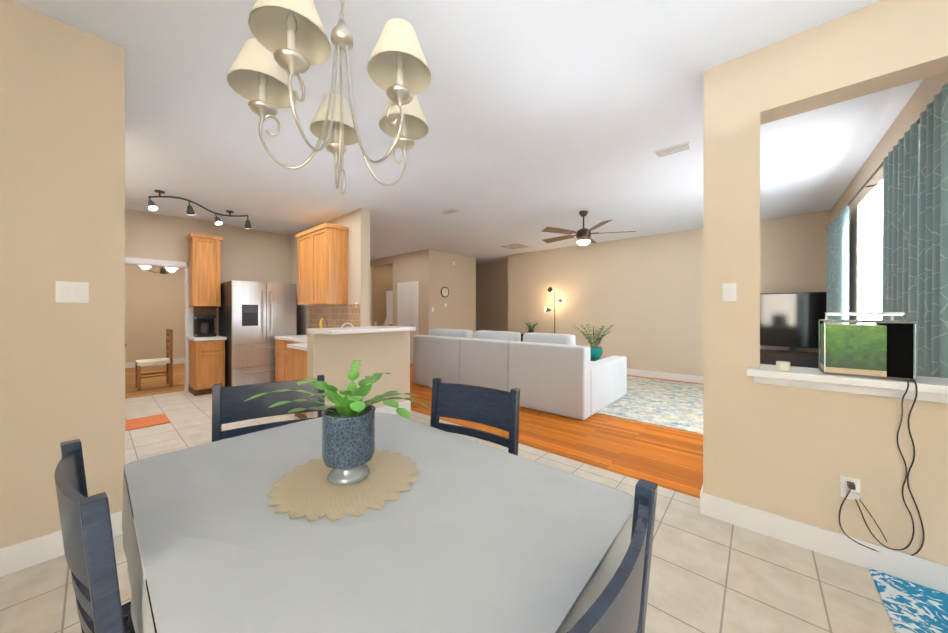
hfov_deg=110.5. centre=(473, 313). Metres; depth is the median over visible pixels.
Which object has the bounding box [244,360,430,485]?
potted plant
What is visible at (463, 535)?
table cloth
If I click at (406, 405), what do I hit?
baseboard
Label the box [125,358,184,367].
baseboard
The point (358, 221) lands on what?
wall
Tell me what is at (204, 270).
upper cabinet
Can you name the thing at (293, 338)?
countertop
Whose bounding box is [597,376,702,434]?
living room rug
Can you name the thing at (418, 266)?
wall
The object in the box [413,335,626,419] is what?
sofa
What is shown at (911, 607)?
rug
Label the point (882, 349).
fish tank
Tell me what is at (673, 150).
ceiling vent
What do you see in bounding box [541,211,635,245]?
ceiling fan
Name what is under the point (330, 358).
wall
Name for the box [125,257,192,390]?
trim
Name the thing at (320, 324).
stand
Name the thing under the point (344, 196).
recessed light
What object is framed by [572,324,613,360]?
plant
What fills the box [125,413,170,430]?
mat
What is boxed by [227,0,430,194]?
chandelier
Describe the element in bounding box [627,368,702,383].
baseboard
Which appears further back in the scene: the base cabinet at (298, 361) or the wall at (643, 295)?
the wall at (643, 295)
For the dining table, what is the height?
0.792 m
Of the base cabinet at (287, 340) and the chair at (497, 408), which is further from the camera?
the base cabinet at (287, 340)
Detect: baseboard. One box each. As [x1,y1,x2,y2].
[0,511,122,576]
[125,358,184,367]
[375,400,410,413]
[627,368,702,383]
[700,489,947,593]
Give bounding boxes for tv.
[760,292,826,367]
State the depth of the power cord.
1.60 m
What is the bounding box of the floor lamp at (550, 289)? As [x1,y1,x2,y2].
[545,287,564,333]
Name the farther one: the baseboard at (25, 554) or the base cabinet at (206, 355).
the base cabinet at (206, 355)
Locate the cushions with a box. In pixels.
[428,328,575,344]
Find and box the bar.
[306,326,414,334]
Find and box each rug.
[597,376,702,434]
[869,568,947,632]
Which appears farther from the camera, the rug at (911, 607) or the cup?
the cup
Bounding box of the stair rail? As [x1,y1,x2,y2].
[372,291,392,325]
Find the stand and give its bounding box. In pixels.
[319,317,327,327]
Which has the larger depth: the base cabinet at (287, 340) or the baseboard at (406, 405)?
the base cabinet at (287, 340)
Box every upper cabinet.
[187,233,222,306]
[296,223,348,304]
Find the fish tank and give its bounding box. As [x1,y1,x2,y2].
[819,312,915,381]
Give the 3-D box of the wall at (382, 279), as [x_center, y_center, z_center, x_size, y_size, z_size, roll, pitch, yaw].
[-2.790,-0.147,10.569,0.100,2.900,1.260,0,0,41]
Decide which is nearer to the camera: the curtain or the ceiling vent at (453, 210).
the curtain
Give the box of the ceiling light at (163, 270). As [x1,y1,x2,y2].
[139,265,177,273]
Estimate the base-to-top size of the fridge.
1.820 m
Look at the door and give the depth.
8.57 m
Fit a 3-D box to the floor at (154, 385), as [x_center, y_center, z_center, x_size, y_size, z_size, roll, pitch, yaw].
[-6.563,1.347,6.708,4.040,0.080,3.720,0,0,41]
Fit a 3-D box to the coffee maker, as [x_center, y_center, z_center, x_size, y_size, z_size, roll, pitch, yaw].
[-4.555,0.206,5.566,0.230,0.374,0.260,0,0,41]
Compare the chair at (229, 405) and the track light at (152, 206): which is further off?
the track light at (152, 206)
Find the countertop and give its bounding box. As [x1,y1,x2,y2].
[274,335,306,342]
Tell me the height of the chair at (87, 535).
0.975 m
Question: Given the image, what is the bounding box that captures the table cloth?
[122,412,633,632]
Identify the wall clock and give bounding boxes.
[441,287,448,297]
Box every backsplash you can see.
[193,307,215,335]
[309,304,359,328]
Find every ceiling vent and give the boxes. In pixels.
[440,208,460,214]
[499,243,530,249]
[653,142,691,157]
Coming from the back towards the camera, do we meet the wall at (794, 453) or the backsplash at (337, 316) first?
the backsplash at (337, 316)
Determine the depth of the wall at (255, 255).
5.95 m
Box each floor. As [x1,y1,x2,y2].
[0,391,895,632]
[125,363,184,398]
[410,363,702,498]
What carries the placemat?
on the table cloth
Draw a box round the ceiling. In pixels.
[10,0,922,264]
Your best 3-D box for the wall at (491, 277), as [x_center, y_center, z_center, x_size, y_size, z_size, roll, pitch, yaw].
[0.093,-0.148,10.999,4.100,2.900,0.120,0,0,41]
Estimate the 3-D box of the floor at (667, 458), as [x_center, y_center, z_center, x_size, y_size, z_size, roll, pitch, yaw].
[0.873,1.347,6.666,9.350,0.080,5.620,0,0,41]
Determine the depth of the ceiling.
2.76 m
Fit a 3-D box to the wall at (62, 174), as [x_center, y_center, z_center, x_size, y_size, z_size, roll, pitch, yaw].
[-2.725,-0.136,1.329,0.120,2.900,1.800,0,0,41]
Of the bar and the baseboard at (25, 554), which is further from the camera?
the bar
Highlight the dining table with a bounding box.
[145,511,632,632]
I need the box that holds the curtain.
[826,83,947,377]
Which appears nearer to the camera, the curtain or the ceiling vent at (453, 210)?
the curtain
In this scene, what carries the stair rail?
on the floor at (667, 458)
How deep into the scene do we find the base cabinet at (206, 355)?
5.29 m
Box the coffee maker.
[194,314,215,336]
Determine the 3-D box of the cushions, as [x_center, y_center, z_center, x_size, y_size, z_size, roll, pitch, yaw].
[0.251,0.544,5.340,2.940,0.520,0.257,0,0,41]
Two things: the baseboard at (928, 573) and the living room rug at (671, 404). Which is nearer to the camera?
the baseboard at (928, 573)
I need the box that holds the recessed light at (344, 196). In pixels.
[338,194,350,198]
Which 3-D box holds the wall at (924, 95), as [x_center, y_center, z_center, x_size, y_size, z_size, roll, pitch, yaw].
[4.025,-0.138,3.268,0.120,2.900,4.620,0,0,41]
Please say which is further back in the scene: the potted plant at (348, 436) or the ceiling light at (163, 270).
the ceiling light at (163, 270)
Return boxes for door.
[397,281,417,363]
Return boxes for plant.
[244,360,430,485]
[525,322,537,332]
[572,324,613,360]
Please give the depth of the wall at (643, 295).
6.75 m
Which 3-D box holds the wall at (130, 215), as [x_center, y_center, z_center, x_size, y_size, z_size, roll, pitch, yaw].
[-3.876,-0.139,3.453,4.400,2.900,0.150,0,0,41]
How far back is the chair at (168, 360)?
5.84 m
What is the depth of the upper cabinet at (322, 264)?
5.16 m
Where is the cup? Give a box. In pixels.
[776,361,790,370]
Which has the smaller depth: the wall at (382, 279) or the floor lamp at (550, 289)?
the floor lamp at (550, 289)
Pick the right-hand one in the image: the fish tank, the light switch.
the fish tank
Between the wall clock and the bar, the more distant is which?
the wall clock
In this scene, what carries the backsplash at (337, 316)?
attached to the wall at (358, 221)
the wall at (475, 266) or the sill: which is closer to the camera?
the sill
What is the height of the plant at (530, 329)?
0.315 m
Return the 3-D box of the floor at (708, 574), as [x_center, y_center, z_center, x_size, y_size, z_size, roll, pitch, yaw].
[-1.864,1.353,2.357,8.760,0.080,4.480,0,0,41]
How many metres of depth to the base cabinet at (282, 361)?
5.50 m
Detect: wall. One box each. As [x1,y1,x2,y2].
[0,0,124,548]
[125,209,136,257]
[125,264,184,362]
[137,211,288,335]
[289,208,369,334]
[307,331,409,417]
[370,249,433,334]
[372,264,392,325]
[434,250,473,337]
[474,258,477,332]
[478,262,505,330]
[506,210,829,375]
[703,0,947,564]
[830,72,947,323]
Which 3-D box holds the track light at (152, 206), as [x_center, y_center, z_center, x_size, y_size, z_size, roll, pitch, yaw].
[-3.875,-1.461,4.735,0.338,0.259,1.205,0,0,24]
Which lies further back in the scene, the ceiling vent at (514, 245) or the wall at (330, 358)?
the ceiling vent at (514, 245)
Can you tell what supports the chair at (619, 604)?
on the floor at (708, 574)
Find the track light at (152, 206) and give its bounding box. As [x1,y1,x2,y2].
[148,190,251,228]
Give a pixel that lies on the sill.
(932, 389)
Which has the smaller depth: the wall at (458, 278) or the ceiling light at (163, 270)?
the ceiling light at (163, 270)
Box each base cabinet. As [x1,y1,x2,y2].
[187,335,226,395]
[275,339,285,381]
[286,339,293,380]
[287,343,306,418]
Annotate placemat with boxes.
[267,449,419,521]
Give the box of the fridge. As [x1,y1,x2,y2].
[219,280,295,386]
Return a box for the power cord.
[839,379,924,555]
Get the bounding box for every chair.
[54,439,156,632]
[135,329,172,390]
[212,375,324,441]
[430,377,519,455]
[567,479,657,632]
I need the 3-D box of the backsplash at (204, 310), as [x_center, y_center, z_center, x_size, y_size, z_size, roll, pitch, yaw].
[-4.692,0.141,5.684,0.008,0.505,0.380,0,0,41]
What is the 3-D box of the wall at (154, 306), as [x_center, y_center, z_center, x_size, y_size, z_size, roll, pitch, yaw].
[-8.128,-0.144,8.077,0.120,2.900,3.690,0,0,41]
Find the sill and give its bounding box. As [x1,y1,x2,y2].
[747,364,947,402]

